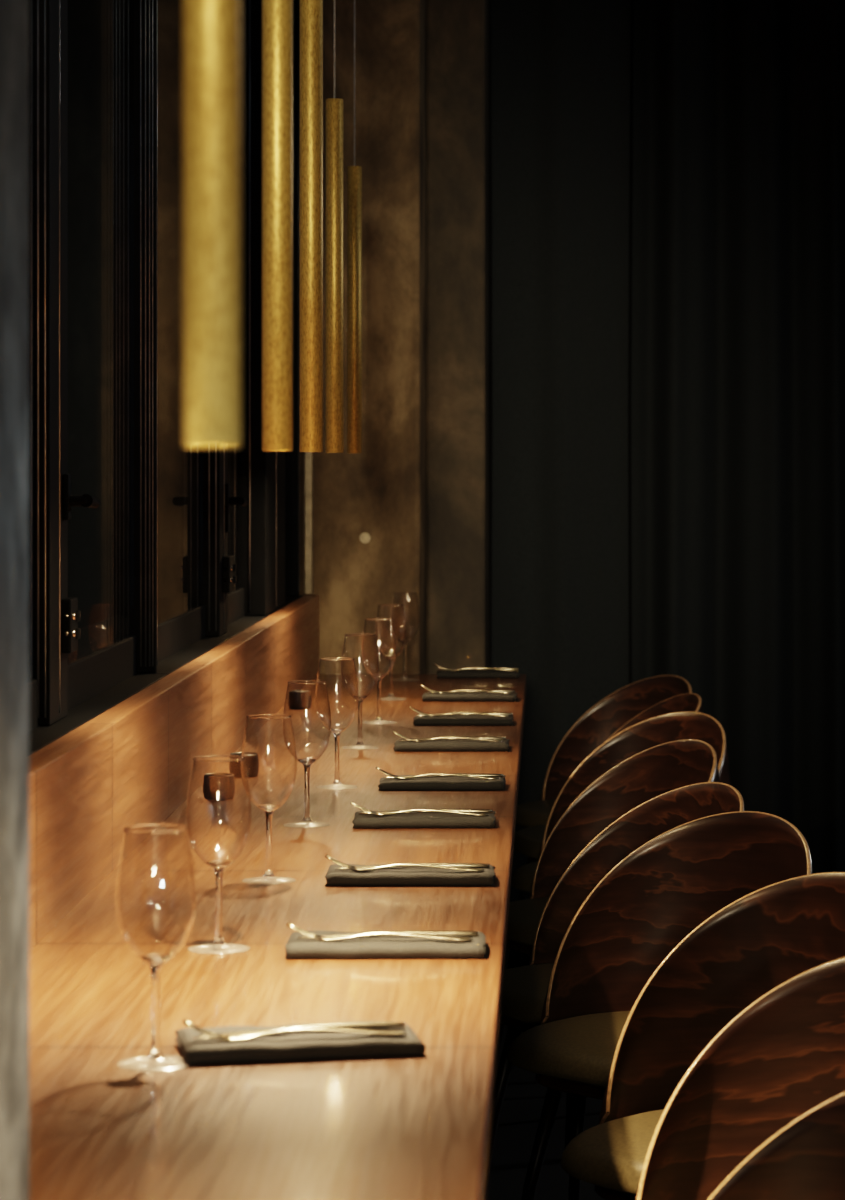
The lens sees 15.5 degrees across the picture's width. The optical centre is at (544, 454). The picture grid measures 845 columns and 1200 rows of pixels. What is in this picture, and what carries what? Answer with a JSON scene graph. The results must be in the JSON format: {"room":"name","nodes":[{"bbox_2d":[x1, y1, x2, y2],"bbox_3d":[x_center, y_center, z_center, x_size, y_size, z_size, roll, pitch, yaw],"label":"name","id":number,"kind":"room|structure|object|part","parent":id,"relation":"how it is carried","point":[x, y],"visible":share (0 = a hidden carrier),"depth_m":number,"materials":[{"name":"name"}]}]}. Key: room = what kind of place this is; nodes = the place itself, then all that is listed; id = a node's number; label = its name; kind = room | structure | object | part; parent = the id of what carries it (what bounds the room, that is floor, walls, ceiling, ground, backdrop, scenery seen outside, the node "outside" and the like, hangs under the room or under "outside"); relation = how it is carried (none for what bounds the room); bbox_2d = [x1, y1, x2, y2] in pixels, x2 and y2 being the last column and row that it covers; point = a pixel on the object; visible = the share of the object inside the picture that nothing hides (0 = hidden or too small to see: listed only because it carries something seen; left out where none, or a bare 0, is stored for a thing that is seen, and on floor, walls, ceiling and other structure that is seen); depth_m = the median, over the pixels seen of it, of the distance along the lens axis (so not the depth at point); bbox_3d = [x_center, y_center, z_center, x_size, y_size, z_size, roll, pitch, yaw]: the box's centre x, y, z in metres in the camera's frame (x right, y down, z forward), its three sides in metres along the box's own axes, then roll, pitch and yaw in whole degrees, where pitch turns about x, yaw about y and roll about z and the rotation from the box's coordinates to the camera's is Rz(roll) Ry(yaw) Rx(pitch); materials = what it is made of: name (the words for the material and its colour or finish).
{"room":"restaurant","nodes":[
{"label":"restaurant","id":0,"kind":"room"},
{"bbox_2d":[0,0,29,1199],"bbox_3d":[-0.648,-0.160,1.500,0.603,2.900,1.200,0,0,0],"label":"wall","id":1,"kind":"structure","parent":0,"point":[14,14],"depth_m":2.02,"materials":[{"name":"grey concrete"}]},
{"bbox_2d":[68,597,196,658],"bbox_3d":[-0.776,0.823,4.910,0.348,0.935,5.580,0,0,0],"label":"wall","id":2,"kind":"structure","parent":0,"point":[94,635],"depth_m":6.40,"materials":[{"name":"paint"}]},
{"bbox_2d":[30,0,167,754],"bbox_3d":[-0.637,-0.627,3.538,0.078,1.965,2.795,0,0,0],"label":"window","id":3,"kind":"structure","parent":2,"relation":"in","point":[66,694],"depth_m":3.99,"materials":[{"name":"black glass"}]},
{"bbox_3d":[-0.617,0.056,4.118,0.039,0.061,0.084,0,0,0],"label":"handle","id":4,"kind":"part","parent":3,"relation":"part of","materials":[{"name":"black metal"}]},
{"bbox_2d":[125,0,230,674],"bbox_3d":[-0.639,-0.627,5.434,0.074,1.965,0.991,0,0,0],"label":"window","id":5,"kind":"structure","parent":2,"relation":"in","point":[165,645],"depth_m":4.94,"materials":[{"name":"black metal"}]},
{"bbox_2d":[195,0,286,637],"bbox_3d":[-0.631,-0.627,6.567,0.090,1.965,1.266,0,0,0],"label":"window","id":6,"kind":"structure","parent":2,"relation":"in","point":[259,593],"depth_m":6.70,"materials":[{"name":"black metal"}]},
{"bbox_3d":[-0.605,0.102,6.058,0.039,0.096,0.084,0,0,0],"label":"handle","id":7,"kind":"part","parent":6,"relation":"part of","materials":[{"name":"black metal"}]},
{"bbox_2d":[285,0,302,604],"bbox_3d":[-0.639,-0.627,7.452,0.074,1.965,0.493,0,0,0],"label":"window","id":8,"kind":"structure","parent":2,"relation":"in","point":[291,457],"depth_m":7.66,"materials":[{"name":"black metal"}]},
{"bbox_2d":[68,0,425,673],"bbox_3d":[-0.956,-0.160,8.347,1.289,2.900,1.307,0,0,0],"label":"wall","id":9,"kind":"structure","parent":0,"point":[369,506],"depth_m":7.70,"materials":[{"name":"brown concrete"}]},
{"bbox_2d":[304,452,312,594],"bbox_3d":[-0.588,-0.631,7.683,0.020,1.957,0.026,0,0,0],"label":"trim","id":10,"kind":"structure","parent":9,"relation":"attached to","point":[308,456],"depth_m":7.67,"materials":[{"name":"metal"}]},
{"bbox_2d":[426,0,492,673],"bbox_3d":[-0.233,-0.160,8.975,0.156,2.900,1.850,0,0,0],"label":"wall","id":11,"kind":"structure","parent":0,"point":[459,402],"depth_m":8.05,"materials":[{"name":"concrete"}]},
{"bbox_2d":[486,948,605,1199],"bbox_3d":[0.600,1.340,1.000,5.200,0.100,18.000,0,0,0],"label":"floor","id":12,"kind":"structure","parent":0,"point":[521,1109],"depth_m":5.80,"materials":[{"name":"black"}]},
{"bbox_2d":[30,595,525,1199],"bbox_3d":[-0.323,0.820,4.901,0.554,0.941,5.594,0,0,0],"label":"countertop","id":13,"kind":"structure","parent":12,"relation":"on","point":[109,1120],"depth_m":3.39,"materials":[{"name":"brown wood"}]},
{"bbox_2d":[116,824,195,1058],"bbox_3d":[-0.344,0.435,2.735,0.071,0.209,0.071,0,0,42],"label":"wine glass","id":14,"kind":"object","parent":13,"relation":"on","point":[155,961],"visible":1,"depth_m":2.73,"materials":[{"name":"clear glass"}]},
{"bbox_3d":[-0.344,0.488,2.735,0.027,0.090,0.027,0,0,0],"label":"stem","id":15,"kind":"part","parent":14,"relation":"part of","materials":[{"name":"clear glass"}]},
{"bbox_2d":[116,830,195,963],"bbox_3d":[-0.344,0.390,2.735,0.071,0.120,0.071,0,0,0],"label":"bowl","id":16,"kind":"object","parent":14,"relation":"on","point":[148,958],"depth_m":2.73,"materials":[{"name":"clear glass"}]},
{"bbox_2d":[186,755,251,944],"bbox_3d":[-0.355,0.435,3.370,0.071,0.209,0.071,0,0,-32],"label":"wine glass","id":17,"kind":"object","parent":13,"relation":"on","point":[218,866],"visible":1,"depth_m":3.37,"materials":[{"name":"clear glass"}]},
{"bbox_3d":[-0.355,0.488,3.370,0.027,0.090,0.027,0,0,-40],"label":"stem","id":18,"kind":"part","parent":17,"relation":"part of","materials":[{"name":"clear glass"}]},
{"bbox_2d":[186,759,251,867],"bbox_3d":[-0.355,0.390,3.370,0.071,0.120,0.071,0,0,-40],"label":"bowl","id":19,"kind":"object","parent":17,"relation":"on","point":[213,863],"depth_m":3.36,"materials":[{"name":"clear glass"}]},
{"bbox_2d":[203,773,234,799],"bbox_3d":[-0.512,0.520,4.850,0.050,0.038,0.050,0,0,0],"label":"candle holder","id":20,"kind":"object","parent":13,"relation":"on","point":[216,786],"visible":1,"depth_m":4.83,"materials":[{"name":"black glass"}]},
{"bbox_2d":[229,752,258,777],"bbox_3d":[-0.506,0.520,5.190,0.050,0.038,0.050,0,0,0],"label":"candle holder","id":21,"kind":"object","parent":13,"relation":"on","point":[251,760],"visible":0.88,"depth_m":5.17,"materials":[{"name":"glass"}]},
{"bbox_2d":[241,714,296,876],"bbox_3d":[-0.349,0.435,3.910,0.071,0.209,0.071,0,0,29],"label":"wine glass","id":22,"kind":"object","parent":13,"relation":"on","point":[268,809],"visible":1,"depth_m":3.91,"materials":[{"name":"clear glass"}]},
{"bbox_3d":[-0.349,0.488,3.910,0.027,0.090,0.027,0,0,10],"label":"stem","id":23,"kind":"part","parent":22,"relation":"part of","materials":[{"name":"clear glass"}]},
{"bbox_2d":[241,718,296,810],"bbox_3d":[-0.349,0.390,3.910,0.071,0.120,0.071,0,0,10],"label":"bowl","id":24,"kind":"object","parent":22,"relation":"on","point":[265,807],"depth_m":3.90,"materials":[{"name":"clear glass"}]},
{"bbox_2d":[288,690,311,709],"bbox_3d":[-0.521,0.520,6.570,0.050,0.038,0.050,0,0,0],"label":"candle holder","id":25,"kind":"object","parent":13,"relation":"on","point":[297,699],"visible":1,"depth_m":6.55,"materials":[{"name":"glass"}]},
{"bbox_2d":[175,1021,425,1064],"bbox_3d":[-0.223,0.531,2.800,0.214,0.017,0.108,0,0,-13],"label":"folded napkin","id":26,"kind":"object","parent":13,"relation":"on","point":[306,1045],"visible":0.84,"depth_m":2.76,"materials":[{"name":"grey fabric"}]},
{"bbox_2d":[183,1019,406,1040],"bbox_3d":[-0.224,0.514,2.773,0.200,0.019,0.024,0,0,-9],"label":"fork","id":27,"kind":"object","parent":26,"relation":"on","point":[226,1037],"visible":1,"depth_m":2.77,"materials":[{"name":"gold"}]},
{"bbox_2d":[192,1021,404,1038],"bbox_3d":[-0.223,0.521,2.803,0.196,0.007,0.019,0,0,-16],"label":"knife","id":28,"kind":"object","parent":26,"relation":"on","point":[391,1024],"visible":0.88,"depth_m":2.81,"materials":[{"name":"gold"}]},
{"bbox_2d":[283,680,330,821],"bbox_3d":[-0.347,0.435,4.500,0.071,0.209,0.071,0,0,17],"label":"wine glass","id":29,"kind":"object","parent":13,"relation":"on","point":[306,763],"visible":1,"depth_m":4.50,"materials":[{"name":"clear glass"}]},
{"bbox_3d":[-0.347,0.488,4.500,0.027,0.090,0.027,0,0,-30],"label":"stem","id":30,"kind":"part","parent":29,"relation":"part of","materials":[{"name":"clear glass"}]},
{"bbox_2d":[283,683,330,763],"bbox_3d":[-0.347,0.390,4.500,0.071,0.120,0.071,0,0,-30],"label":"bowl","id":31,"kind":"object","parent":29,"relation":"on","point":[303,761],"depth_m":4.49,"materials":[{"name":"clear glass"}]},
{"bbox_2d":[315,657,358,783],"bbox_3d":[-0.337,0.435,5.010,0.071,0.209,0.071,0,0,0],"label":"wine glass","id":32,"kind":"object","parent":13,"relation":"on","point":[336,731],"visible":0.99,"depth_m":5.01,"materials":[{"name":"clear glass"}]},
{"bbox_3d":[-0.337,0.488,5.010,0.027,0.090,0.027,0,0,20],"label":"stem","id":33,"kind":"part","parent":32,"relation":"part of","materials":[{"name":"clear glass"}]},
{"bbox_2d":[315,661,358,730],"bbox_3d":[-0.337,0.390,5.010,0.071,0.120,0.071,0,0,20],"label":"bowl","id":34,"kind":"object","parent":32,"relation":"on","point":[332,729],"depth_m":5.01,"materials":[{"name":"clear glass"}]},
{"bbox_2d":[341,633,378,744],"bbox_3d":[-0.341,0.435,5.690,0.071,0.209,0.071,0,0,-12],"label":"wine glass","id":35,"kind":"object","parent":13,"relation":"on","point":[360,698],"visible":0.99,"depth_m":5.69,"materials":[{"name":"clear glass"}]},
{"bbox_3d":[-0.341,0.488,5.690,0.027,0.090,0.027,0,0,-21],"label":"stem","id":36,"kind":"part","parent":35,"relation":"part of","materials":[{"name":"clear glass"}]},
{"bbox_2d":[341,637,378,691],"bbox_3d":[-0.341,0.390,5.690,0.071,0.120,0.071,0,0,-21],"label":"bowl","id":37,"kind":"object","parent":35,"relation":"on","point":[344,637],"depth_m":5.69,"materials":[{"name":"clear glass"}]},
{"bbox_2d":[361,618,396,719],"bbox_3d":[-0.334,0.435,6.220,0.071,0.209,0.071,0,0,38],"label":"wine glass","id":38,"kind":"object","parent":13,"relation":"on","point":[380,677],"visible":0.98,"depth_m":6.22,"materials":[{"name":"clear glass"}]},
{"bbox_3d":[-0.334,0.488,6.220,0.027,0.090,0.027,0,0,29],"label":"stem","id":39,"kind":"part","parent":38,"relation":"part of","materials":[{"name":"clear glass"}]},
{"bbox_2d":[361,620,396,671],"bbox_3d":[-0.334,0.390,6.220,0.071,0.120,0.071,0,0,29],"label":"bowl","id":40,"kind":"object","parent":38,"relation":"on","point":[365,620],"depth_m":6.22,"materials":[{"name":"clear glass"}]},
{"bbox_2d":[285,930,485,958],"bbox_3d":[-0.172,0.531,3.357,0.215,0.017,0.108,0,0,-1],"label":"folded napkin","id":41,"kind":"object","parent":13,"relation":"on","point":[366,947],"visible":0.81,"depth_m":3.31,"materials":[{"name":"grey fabric"}]},
{"bbox_2d":[286,922,471,940],"bbox_3d":[-0.178,0.514,3.331,0.200,0.019,0.024,0,0,1],"label":"fork","id":42,"kind":"object","parent":41,"relation":"on","point":[301,931],"visible":1,"depth_m":3.33,"materials":[{"name":"gold"}]},
{"bbox_2d":[298,930,477,937],"bbox_3d":[-0.171,0.521,3.359,0.196,0.007,0.019,0,0,-5],"label":"knife","id":43,"kind":"object","parent":41,"relation":"on","point":[448,932],"visible":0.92,"depth_m":3.36,"materials":[{"name":"gold"}]},
{"bbox_2d":[375,604,406,696],"bbox_3d":[-0.340,0.435,6.820,0.071,0.209,0.071,0,0,43],"label":"wine glass","id":44,"kind":"object","parent":13,"relation":"on","point":[390,658],"visible":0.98,"depth_m":6.82,"materials":[{"name":"glass"}]},
{"bbox_3d":[-0.340,0.488,6.820,0.027,0.090,0.027,0,0,-11],"label":"stem","id":45,"kind":"part","parent":44,"relation":"part of","materials":[{"name":"clear glass"}]},
{"bbox_2d":[375,605,406,658],"bbox_3d":[-0.340,0.390,6.820,0.071,0.120,0.071,0,0,-11],"label":"bowl","id":46,"kind":"object","parent":44,"relation":"on","point":[389,656],"depth_m":6.81,"materials":[{"name":"clear glass"}]},
{"bbox_2d":[390,592,419,677],"bbox_3d":[-0.335,0.435,7.400,0.071,0.209,0.071,0,0,-31],"label":"wine glass","id":47,"kind":"object","parent":13,"relation":"on","point":[401,641],"visible":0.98,"depth_m":7.40,"materials":[{"name":"glass"}]},
{"bbox_3d":[-0.335,0.488,7.400,0.027,0.090,0.027,0,0,39],"label":"stem","id":48,"kind":"part","parent":47,"relation":"part of","materials":[{"name":"clear glass"}]},
{"bbox_2d":[390,595,419,642],"bbox_3d":[-0.335,0.390,7.400,0.071,0.120,0.071,0,0,39],"label":"bowl","id":49,"kind":"object","parent":47,"relation":"on","point":[402,641],"depth_m":7.39,"materials":[{"name":"clear glass"}]},
{"bbox_2d":[325,864,495,885],"bbox_3d":[-0.169,0.531,3.915,0.213,0.017,0.108,0,0,0],"label":"folded napkin","id":50,"kind":"object","parent":13,"relation":"on","point":[397,876],"visible":0.78,"depth_m":3.87,"materials":[{"name":"grey fabric"}]},
{"bbox_2d":[325,855,483,871],"bbox_3d":[-0.176,0.514,3.889,0.200,0.019,0.024,0,0,3],"label":"fork","id":51,"kind":"object","parent":50,"relation":"on","point":[328,857],"visible":1,"depth_m":3.89,"materials":[{"name":"gold"}]},
{"bbox_2d":[338,863,489,868],"bbox_3d":[-0.168,0.521,3.917,0.196,0.007,0.019,0,0,-3],"label":"knife","id":52,"kind":"object","parent":50,"relation":"on","point":[477,865],"visible":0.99,"depth_m":3.92,"materials":[{"name":"gold"}]},
{"bbox_2d":[352,810,495,827],"bbox_3d":[-0.175,0.531,4.514,0.208,0.016,0.108,0,0,-1],"label":"folded napkin","id":53,"kind":"object","parent":13,"relation":"on","point":[399,820],"visible":0.81,"depth_m":4.46,"materials":[{"name":"grey fabric"}]},
{"bbox_2d":[350,802,487,815],"bbox_3d":[-0.182,0.514,4.488,0.200,0.019,0.024,0,0,3],"label":"fork","id":54,"kind":"object","parent":53,"relation":"on","point":[352,803],"visible":1,"depth_m":4.49,"materials":[{"name":"gold"}]},
{"bbox_2d":[358,809,492,813],"bbox_3d":[-0.174,0.521,4.517,0.196,0.007,0.019,0,0,-3],"label":"knife","id":55,"kind":"object","parent":53,"relation":"on","point":[459,810],"visible":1,"depth_m":4.51,"materials":[{"name":"gold"}]},
{"bbox_2d":[378,775,505,789],"bbox_3d":[-0.166,0.531,5.019,0.205,0.017,0.108,0,0,0],"label":"folded napkin","id":56,"kind":"object","parent":13,"relation":"on","point":[418,783],"visible":0.85,"depth_m":4.97,"materials":[{"name":"grey fabric"}]},
{"bbox_2d":[376,767,499,778],"bbox_3d":[-0.173,0.514,4.993,0.200,0.019,0.024,0,0,3],"label":"fork","id":57,"kind":"object","parent":56,"relation":"on","point":[377,768],"visible":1,"depth_m":4.99,"materials":[{"name":"gold"}]},
{"bbox_2d":[383,773,503,777],"bbox_3d":[-0.165,0.521,5.021,0.196,0.007,0.019,0,0,-3],"label":"knife","id":58,"kind":"object","parent":56,"relation":"on","point":[473,774],"visible":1,"depth_m":5.02,"materials":[{"name":"gold"}]},
{"bbox_2d":[393,738,508,751],"bbox_3d":[-0.171,0.531,5.671,0.211,0.017,0.108,0,0,-1],"label":"folded napkin","id":59,"kind":"object","parent":13,"relation":"on","point":[429,745],"visible":0.92,"depth_m":5.62,"materials":[{"name":"grey fabric"}]},
{"bbox_2d":[393,731,502,741],"bbox_3d":[-0.178,0.514,5.645,0.200,0.019,0.024,0,0,2],"label":"fork","id":60,"kind":"object","parent":59,"relation":"on","point":[396,733],"visible":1,"depth_m":5.64,"materials":[{"name":"gold"}]},
{"bbox_2d":[399,737,505,740],"bbox_3d":[-0.170,0.521,5.673,0.196,0.007,0.019,0,0,-4],"label":"knife","id":61,"kind":"object","parent":59,"relation":"on","point":[493,738],"visible":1,"depth_m":5.67,"materials":[{"name":"gold"}]},
{"bbox_2d":[413,714,512,725],"bbox_3d":[-0.163,0.531,6.210,0.199,0.017,0.108,0,0,0],"label":"folded napkin","id":62,"kind":"object","parent":13,"relation":"on","point":[453,720],"visible":0.94,"depth_m":6.16,"materials":[{"name":"grey fabric"}]},
{"bbox_2d":[410,707,509,716],"bbox_3d":[-0.170,0.514,6.184,0.200,0.019,0.024,0,0,3],"label":"fork","id":63,"kind":"object","parent":62,"relation":"on","point":[422,713],"visible":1,"depth_m":6.18,"materials":[{"name":"gold"}]},
{"bbox_2d":[415,712,512,715],"bbox_3d":[-0.162,0.521,6.212,0.196,0.007,0.019,0,0,-2],"label":"knife","id":64,"kind":"object","parent":62,"relation":"on","point":[473,712],"visible":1,"depth_m":6.21,"materials":[{"name":"gold"}]},
{"bbox_2d":[422,691,516,701],"bbox_3d":[-0.165,0.531,6.809,0.207,0.017,0.108,0,0,1],"label":"folded napkin","id":65,"kind":"object","parent":13,"relation":"on","point":[452,696],"visible":0.94,"depth_m":6.76,"materials":[{"name":"grey fabric"}]},
{"bbox_2d":[421,685,511,693],"bbox_3d":[-0.172,0.514,6.782,0.200,0.019,0.024,0,0,4],"label":"fork","id":66,"kind":"object","parent":65,"relation":"on","point":[421,685],"visible":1,"depth_m":6.78,"materials":[{"name":"gold"}]},
{"bbox_2d":[426,690,514,692],"bbox_3d":[-0.164,0.521,6.811,0.196,0.007,0.019,0,0,-3],"label":"knife","id":67,"kind":"object","parent":65,"relation":"on","point":[513,691],"visible":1,"depth_m":6.81,"materials":[{"name":"gold"}]},
{"bbox_2d":[436,669,518,677],"bbox_3d":[-0.163,0.531,7.519,0.200,0.017,0.108,0,0,0],"label":"folded napkin","id":68,"kind":"object","parent":13,"relation":"on","point":[442,673],"visible":0.98,"depth_m":7.47,"materials":[{"name":"grey fabric"}]},
{"bbox_2d":[433,663,515,670],"bbox_3d":[-0.170,0.514,7.493,0.200,0.019,0.024,0,0,3],"label":"fork","id":69,"kind":"object","parent":68,"relation":"on","point":[433,663],"visible":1,"depth_m":7.49,"materials":[{"name":"gold"}]},
{"bbox_2d":[438,668,518,670],"bbox_3d":[-0.162,0.521,7.521,0.196,0.007,0.019,0,0,-2],"label":"knife","id":70,"kind":"object","parent":68,"relation":"on","point":[473,668],"visible":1,"depth_m":7.52,"materials":[{"name":"gold"}]},
{"bbox_2d":[507,675,691,968],"bbox_3d":[0.152,0.921,7.608,0.442,0.741,0.470,0,0,-34],"label":"dining chair","id":71,"kind":"object","parent":12,"relation":"on","point":[615,710],"visible":0.2,"depth_m":7.80,"materials":[{"name":"brown wood"}]},
{"bbox_3d":[-0.050,1.107,7.634,0.097,0.369,0.024,0,0,8],"label":"leg","id":72,"kind":"part","parent":71,"relation":"part of","materials":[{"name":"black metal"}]},
{"bbox_2d":[516,799,555,827],"bbox_3d":[0.136,0.882,7.597,0.400,0.052,0.396,0,0,-34],"label":"seat cushion","id":73,"kind":"object","parent":71,"relation":"on","point":[534,813],"depth_m":7.54,"materials":[{"name":"beige leather"}]},
{"bbox_2d":[496,739,719,1149],"bbox_3d":[0.117,0.921,5.873,0.442,0.741,0.470,0,0,-30],"label":"dining chair","id":74,"kind":"object","parent":12,"relation":"on","point":[655,771],"visible":0.23,"depth_m":6.06,"materials":[{"name":"brown wood"}]},
{"bbox_3d":[-0.081,1.107,5.916,0.097,0.369,0.024,0,0,13],"label":"leg","id":75,"kind":"part","parent":74,"relation":"part of","materials":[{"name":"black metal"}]},
{"bbox_3d":[0.105,0.920,5.866,0.330,0.027,0.330,0,0,-30],"label":"seat","id":76,"kind":"part","parent":74,"relation":"part of","materials":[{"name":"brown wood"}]},
{"bbox_2d":[507,897,548,945],"bbox_3d":[0.101,0.882,5.864,0.400,0.052,0.396,0,0,-30],"label":"seat cushion","id":77,"kind":"object","parent":74,"relation":"on","point":[524,916],"depth_m":5.78,"materials":[{"name":"beige leather"}]},
{"bbox_3d":[0.054,1.107,5.680,0.023,0.369,0.097,0,0,15],"label":"leg","id":78,"kind":"part","parent":74,"relation":"part of","materials":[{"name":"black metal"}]},
{"bbox_2d":[514,693,702,965],"bbox_3d":[0.150,0.921,7.073,0.442,0.741,0.470,0,0,-17],"label":"dining chair","id":79,"kind":"object","parent":12,"relation":"on","point":[527,841],"visible":0.09,"depth_m":7.15,"materials":[{"name":"brown wood"}]},
{"bbox_2d":[514,825,545,859],"bbox_3d":[0.132,0.882,7.068,0.400,0.052,0.396,0,0,-17],"label":"seat cushion","id":80,"kind":"object","parent":79,"relation":"on","point":[527,841],"depth_m":7.01,"materials":[{"name":"beige leather"}]},
{"bbox_3d":[0.137,0.920,7.069,0.330,0.027,0.330,0,0,-17],"label":"seat","id":81,"kind":"part","parent":79,"relation":"part of","materials":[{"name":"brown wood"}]},
{"bbox_2d":[487,782,744,1199],"bbox_3d":[0.118,0.921,5.092,0.442,0.741,0.470,0,0,-29],"label":"dining chair","id":82,"kind":"object","parent":12,"relation":"on","point":[524,991],"visible":0.3,"depth_m":5.27,"materials":[{"name":"brown wood"}]},
{"bbox_3d":[-0.079,1.107,5.138,0.097,0.369,0.024,0,0,14],"label":"leg","id":83,"kind":"part","parent":82,"relation":"part of","materials":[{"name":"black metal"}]},
{"bbox_3d":[0.106,0.920,5.085,0.330,0.027,0.330,0,0,-29],"label":"seat","id":84,"kind":"part","parent":82,"relation":"part of","materials":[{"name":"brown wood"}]},
{"bbox_2d":[501,963,553,1025],"bbox_3d":[0.102,0.882,5.083,0.400,0.052,0.396,0,0,-29],"label":"seat cushion","id":85,"kind":"object","parent":82,"relation":"on","point":[524,991],"depth_m":5.00,"materials":[{"name":"beige leather"}]},
{"bbox_3d":[0.052,1.107,4.900,0.023,0.369,0.097,0,0,16],"label":"leg","id":86,"kind":"part","parent":82,"relation":"part of","materials":[{"name":"black metal"}]},
{"bbox_2d":[511,711,730,1069],"bbox_3d":[0.168,0.921,6.487,0.442,0.741,0.470,0,0,-42],"label":"dining chair","id":87,"kind":"object","parent":12,"relation":"on","point":[649,733],"visible":0.19,"depth_m":6.67,"materials":[{"name":"brown wood"}]},
{"bbox_3d":[-0.034,1.107,6.490,0.097,0.369,0.024,0,0,6],"label":"leg","id":88,"kind":"part","parent":87,"relation":"part of","materials":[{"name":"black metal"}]},
{"bbox_2d":[511,861,537,892],"bbox_3d":[0.154,0.882,6.475,0.400,0.052,0.396,0,0,-42],"label":"seat cushion","id":89,"kind":"object","parent":87,"relation":"on","point":[522,877],"depth_m":6.43,"materials":[{"name":"beige leather"}]},
{"bbox_2d":[507,811,812,1199],"bbox_3d":[0.186,0.921,4.623,0.470,0.741,0.442,0,0,44],"label":"dining chair","id":90,"kind":"object","parent":12,"relation":"on","point":[659,893],"visible":0.41,"depth_m":4.81,"materials":[{"name":"brown wood"}]},
{"bbox_3d":[-0.017,1.107,4.609,0.097,0.369,0.024,0,0,-3],"label":"leg","id":91,"kind":"part","parent":90,"relation":"part of","materials":[{"name":"black metal"}]},
{"bbox_2d":[507,1011,629,1087],"bbox_3d":[0.172,0.882,4.609,0.396,0.052,0.400,0,0,44],"label":"seat cushion","id":92,"kind":"object","parent":90,"relation":"on","point":[577,1051],"depth_m":4.54,"materials":[{"name":"beige leather"}]},
{"bbox_3d":[0.176,0.920,4.613,0.330,0.027,0.330,0,0,44],"label":"seat","id":93,"kind":"part","parent":90,"relation":"part of","materials":[{"name":"brown wood"}]},
{"bbox_2d":[561,872,844,1199],"bbox_3d":[0.263,0.921,3.927,0.442,0.741,0.470,0,0,-45],"label":"dining chair","id":94,"kind":"object","parent":12,"relation":"on","point":[775,933],"visible":0.59,"depth_m":4.12,"materials":[{"name":"brown wood"}]},
{"bbox_2d":[561,1109,663,1194],"bbox_3d":[0.249,0.882,3.913,0.400,0.052,0.396,0,0,-45],"label":"seat cushion","id":95,"kind":"object","parent":94,"relation":"on","point":[610,1156],"depth_m":3.86,"materials":[{"name":"beige leather"}]},
{"bbox_3d":[0.253,0.920,3.917,0.330,0.027,0.330,0,0,-45],"label":"seat","id":96,"kind":"part","parent":94,"relation":"part of","materials":[{"name":"brown wood"}]},
{"bbox_2d":[635,956,844,1199],"bbox_3d":[0.276,0.921,3.308,0.442,0.741,0.470,0,0,-42],"label":"dining chair","id":97,"kind":"object","parent":12,"relation":"on","point":[782,1057],"visible":0.84,"depth_m":3.51,"materials":[{"name":"brown wood"}]},
{"bbox_2d":[708,1092,844,1199],"bbox_3d":[0.201,0.921,2.684,0.442,0.741,0.470,0,0,-22],"label":"dining chair","id":98,"kind":"object","parent":12,"relation":"on","point":[805,1160],"visible":1,"depth_m":2.89,"materials":[{"name":"brown wood"}]},
{"bbox_2d":[628,0,633,683],"bbox_3d":[1.395,-0.160,9.950,3.410,2.900,0.100,0,0,0],"label":"wall","id":99,"kind":"structure","parent":0,"point":[631,1],"depth_m":9.90,"materials":[{"name":"paint"}]},
{"bbox_3d":[0.600,-1.660,1.000,5.200,0.100,18.000,0,0,0],"label":"ceiling","id":100,"kind":"structure","parent":0,"visible":0},
{"bbox_2d":[183,0,240,447],"bbox_3d":[-0.178,-0.807,1.650,0.031,1.606,0.031,0,0,0],"label":"pendant lamp","id":101,"kind":"object","parent":100,"relation":"hanging from","point":[211,28],"visible":1,"depth_m":1.64,"materials":[{"name":"gold metal"}]},
{"bbox_2d":[262,0,292,450],"bbox_3d":[-0.270,-0.807,3.120,0.031,1.606,0.031,0,0,0],"label":"pendant lamp","id":102,"kind":"object","parent":100,"relation":"hanging from","point":[277,15],"visible":1,"depth_m":3.11,"materials":[{"name":"gold metal"}]},
{"bbox_2d":[300,0,322,451],"bbox_3d":[-0.309,-0.807,4.080,0.031,1.606,0.031,0,0,0],"label":"pendant lamp","id":103,"kind":"object","parent":100,"relation":"hanging from","point":[311,11],"visible":1,"depth_m":4.07,"materials":[{"name":"gold metal"}]},
{"bbox_2d":[326,0,342,452],"bbox_3d":[-0.364,-0.807,5.350,0.031,1.606,0.031,0,0,0],"label":"pendant lamp","id":104,"kind":"object","parent":100,"relation":"hanging from","point":[334,106],"visible":1,"depth_m":5.34,"materials":[{"name":"gold metal"}]},
{"bbox_3d":[-0.364,-1.112,5.350,0.004,0.996,0.004,0,0,27],"label":"cord","id":105,"kind":"part","parent":104,"relation":"part of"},
{"bbox_2d":[347,0,361,452],"bbox_3d":[-0.407,-0.807,6.600,0.031,1.606,0.031,0,0,0],"label":"pendant lamp","id":106,"kind":"object","parent":100,"relation":"hanging from","point":[354,173],"visible":1,"depth_m":6.59,"materials":[{"name":"gold metal"}]},
{"bbox_3d":[-0.407,-0.310,6.600,0.031,0.612,0.031,0,0,0],"label":"lamp shade","id":107,"kind":"part","parent":106,"relation":"part of","materials":[{"name":"gold metal"}]},
{"bbox_3d":[-0.407,-1.112,6.600,0.004,0.996,0.004,0,0,-27],"label":"cord","id":108,"kind":"part","parent":106,"relation":"part of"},
{"bbox_2d":[491,0,629,901],"bbox_3d":[0.043,-0.155,8.600,0.393,2.870,0.029,0,0,0],"label":"curtain","id":109,"kind":"object","parent":100,"relation":"hanging from","point":[560,69],"visible":0.8,"depth_m":8.61,"materials":[{"name":"black fabric"}]},
{"bbox_2d":[631,0,844,873],"bbox_3d":[1.075,-0.155,8.800,1.657,2.870,0.128,0,0,0],"label":"curtain","id":110,"kind":"object","parent":100,"relation":"hanging from","point":[738,377],"visible":0.82,"depth_m":8.80,"materials":[{"name":"black fabric"}]}
]}

